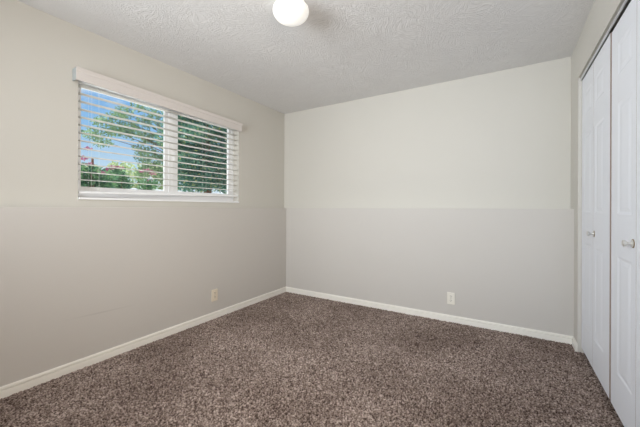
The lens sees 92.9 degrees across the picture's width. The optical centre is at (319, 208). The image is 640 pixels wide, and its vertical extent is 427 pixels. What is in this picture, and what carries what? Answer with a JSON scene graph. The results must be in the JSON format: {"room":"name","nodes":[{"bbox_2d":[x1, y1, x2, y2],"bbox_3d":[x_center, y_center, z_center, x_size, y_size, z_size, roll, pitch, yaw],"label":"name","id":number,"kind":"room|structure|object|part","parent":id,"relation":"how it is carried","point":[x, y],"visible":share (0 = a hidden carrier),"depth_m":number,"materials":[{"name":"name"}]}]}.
{"room":"empty bedroom","nodes":[
{"label":"empty bedroom","id":0,"kind":"room"},
{"bbox_2d":[0,0,285,386],"bbox_3d":[-1.630,-0.106,2.479,0.367,2.440,4.250,0,0,32],"label":"wall","id":1,"kind":"structure","parent":0,"point":[79,279],"depth_m":2.21,"materials":[{"name":"grey paint"}]},
{"bbox_2d":[0,287,285,398],"bbox_3d":[-1.515,1.076,2.308,0.014,0.075,4.083,0,0,32],"label":"baseboard","id":2,"kind":"structure","parent":1,"relation":"attached to","point":[7,390],"depth_m":2.28,"materials":[{"name":"white paint"}]},
{"bbox_2d":[78,82,238,202],"bbox_3d":[-1.417,-0.517,2.923,0.164,0.908,1.559,0,0,32],"label":"window","id":3,"kind":"structure","parent":1,"relation":"in","point":[166,189],"depth_m":2.92,"materials":[{"name":"white plastic"}]},
{"bbox_3d":[-1.656,-0.529,2.618,0.025,0.830,0.733,0,0,32],"label":"sash","id":4,"kind":"part","parent":3,"relation":"part of","materials":[{"name":"white plastic"}]},
{"bbox_2d":[72,66,242,196],"bbox_3d":[-1.360,-0.543,2.864,0.139,0.922,1.589,0,0,32],"label":"blind","id":5,"kind":"object","parent":3,"relation":"attached to","point":[84,76],"visible":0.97,"depth_m":2.63,"materials":[{"name":"white plastic"}]},
{"bbox_3d":[-1.746,-0.519,2.311,0.054,0.825,0.001,0,0,32],"label":"ladder cord","id":6,"kind":"part","parent":5,"relation":"part of","materials":[{"name":"white fabric"}]},
{"bbox_3d":[-1.532,-0.523,2.661,0.054,0.816,0.001,0,0,32],"label":"ladder cord","id":7,"kind":"part","parent":5,"relation":"part of","materials":[{"name":"white fabric"}]},
{"bbox_3d":[-1.386,-0.119,2.904,0.055,0.074,1.545,0,0,32],"label":"rail","id":8,"kind":"part","parent":5,"relation":"part of","materials":[{"name":"white plastic"}]},
{"bbox_3d":[-1.389,-0.071,2.905,0.096,0.016,1.557,0,0,32],"label":"sill","id":9,"kind":"part","parent":3,"relation":"part of","materials":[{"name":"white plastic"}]},
{"bbox_3d":[-1.244,-0.527,3.263,0.026,0.830,0.743,0,0,32],"label":"sash","id":10,"kind":"part","parent":3,"relation":"part of","materials":[{"name":"white plastic"}]},
{"bbox_2d":[211,289,217,301],"bbox_3d":[-1.057,0.872,3.054,0.011,0.115,0.070,0,0,32],"label":"wall outlet","id":11,"kind":"object","parent":1,"relation":"attached to","point":[214,293],"visible":1,"depth_m":3.05,"materials":[{"name":"beige plastic"}]},
{"bbox_2d":[17,0,594,113],"bbox_3d":[-0.009,-1.396,1.545,4.100,0.150,4.550,0,0,32],"label":"ceiling","id":12,"kind":"structure","parent":0,"point":[344,50],"depth_m":2.35,"materials":[{"name":"white paint"}]},
{"bbox_2d":[273,0,308,26],"bbox_3d":[-0.184,-1.251,1.929,0.228,0.142,0.228,0,0,32],"label":"ceiling light","id":13,"kind":"object","parent":12,"relation":"attached to","point":[292,13],"visible":1,"depth_m":1.87,"materials":[{"name":"white glass"}]},
{"bbox_2d":[284,57,573,335],"bbox_3d":[0.758,-0.099,3.526,3.340,2.440,0.367,0,0,32],"label":"wall","id":14,"kind":"structure","parent":0,"point":[409,198],"depth_m":3.10,"materials":[{"name":"grey paint"}]},
{"bbox_2d":[286,287,572,344],"bbox_3d":[0.810,1.084,3.268,2.973,0.075,0.014,0,0,32],"label":"baseboard","id":15,"kind":"structure","parent":14,"relation":"attached to","point":[522,331],"depth_m":3.00,"materials":[{"name":"white paint"}]},
{"bbox_2d":[447,292,454,304],"bbox_3d":[1.282,0.883,2.979,0.070,0.115,0.011,0,0,32],"label":"wall outlet","id":16,"kind":"object","parent":14,"relation":"attached to","point":[450,296],"visible":1,"depth_m":2.98,"materials":[{"name":"white plastic"}]},
{"bbox_2d":[571,0,622,352],"bbox_3d":[1.159,-0.097,0.884,0.110,2.440,4.450,0,0,32],"label":"wall","id":17,"kind":"structure","parent":0,"point":[602,12],"depth_m":2.35,"materials":[{"name":"grey paint"}]},
{"bbox_2d":[572,336,577,351],"bbox_3d":[2.033,1.088,2.431,0.014,0.075,0.160,0,0,32],"label":"baseboard","id":18,"kind":"structure","parent":17,"relation":"attached to","point":[574,343],"depth_m":2.39,"materials":[{"name":"white paint"}]},
{"bbox_2d":[580,0,630,80],"bbox_3d":[1.621,-0.998,1.675,0.049,0.024,1.564,0,0,32],"label":"door track","id":19,"kind":"object","parent":17,"relation":"attached to","point":[625,3],"visible":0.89,"depth_m":1.72,"materials":[{"name":"silver metal"}]},
{"bbox_2d":[581,33,611,398],"bbox_3d":[1.821,0.044,2.025,0.076,2.051,0.746,0,0,32],"label":"door","id":20,"kind":"structure","parent":19,"relation":"hanging from","point":[597,83],"depth_m":1.94,"materials":[{"name":"white paint"}]},
{"bbox_2d":[611,0,639,426],"bbox_3d":[1.409,0.049,1.354,0.076,2.039,0.769,0,0,32],"label":"door","id":21,"kind":"structure","parent":19,"relation":"hanging from","point":[625,170],"depth_m":1.47,"materials":[{"name":"white paint"}]},
{"bbox_3d":[1.414,0.162,1.399,0.038,0.038,0.038,0,0,32],"label":"knob","id":22,"kind":"part","parent":21,"relation":"part of","materials":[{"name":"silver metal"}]},
{"bbox_3d":[-0.017,1.179,1.545,4.100,0.120,4.550,0,0,32],"label":"floor","id":23,"kind":"structure","parent":0,"visible":0},
{"bbox_2d":[0,292,623,426],"bbox_3d":[-0.133,1.109,1.636,3.073,0.012,3.783,0,0,32],"label":"carpet","id":24,"kind":"structure","parent":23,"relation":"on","point":[286,359],"depth_m":1.97,"materials":[{"name":"brown carpet"}]},
{"label":"outside","id":25,"kind":"structure","parent":0,"visible":0},
{"bbox_3d":[-10.235,0.195,17.300,29.790,0.180,40.000,0,0,32],"label":"ground","id":26,"kind":"structure","parent":25,"visible":0},
{"bbox_2d":[81,146,118,187],"bbox_3d":[-4.345,-0.504,5.676,0.679,1.275,1.066,0,0,32],"label":"flowering bush","id":27,"kind":"object","parent":26,"relation":"on","point":[87,176],"visible":0.48,"depth_m":5.68,"materials":[{"name":"green plant"}]},
{"bbox_2d":[105,165,134,188],"bbox_3d":[-4.688,-0.422,6.976,0.672,1.104,0.773,0,0,32],"label":"flowering bush","id":28,"kind":"object","parent":26,"relation":"on","point":[116,171],"visible":0.38,"depth_m":6.97,"materials":[{"name":"green plant"}]},
{"bbox_2d":[86,161,162,189],"bbox_3d":[-10.479,-1.407,16.559,2.653,3.039,4.778,0,0,32],"label":"tree","id":29,"kind":"object","parent":26,"relation":"on","point":[129,172],"visible":0.11,"depth_m":17.00,"materials":[{"name":"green plant"}]},
{"bbox_2d":[81,102,180,183],"bbox_3d":[-6.729,-1.984,11.319,1.255,4.204,3.597,0,0,32],"label":"tree","id":30,"kind":"object","parent":26,"relation":"on","point":[146,121],"visible":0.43,"depth_m":11.23,"materials":[{"name":"green plant"}]},
{"bbox_2d":[135,168,157,189],"bbox_3d":[-4.841,-0.498,8.524,0.680,1.252,0.694,0,0,-21],"label":"flowering bush","id":31,"kind":"object","parent":26,"relation":"on","point":[146,187],"visible":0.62,"depth_m":8.48,"materials":[{"name":"green plant"}]},
{"bbox_2d":[125,186,222,193],"bbox_3d":[-6.779,-0.454,16.991,0.100,1.140,19.190,0,0,32],"label":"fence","id":32,"kind":"object","parent":26,"relation":"on","point":[140,186],"visible":0.02,"depth_m":15.14,"materials":[{"name":"white"}]},
{"bbox_2d":[155,112,226,193],"bbox_3d":[-3.685,-1.980,9.877,3.060,4.219,2.559,0,0,-43],"label":"evergreen tree","id":33,"kind":"object","parent":26,"relation":"on","point":[202,186],"visible":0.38,"depth_m":9.05,"materials":[{"name":"green plant"}]}
]}

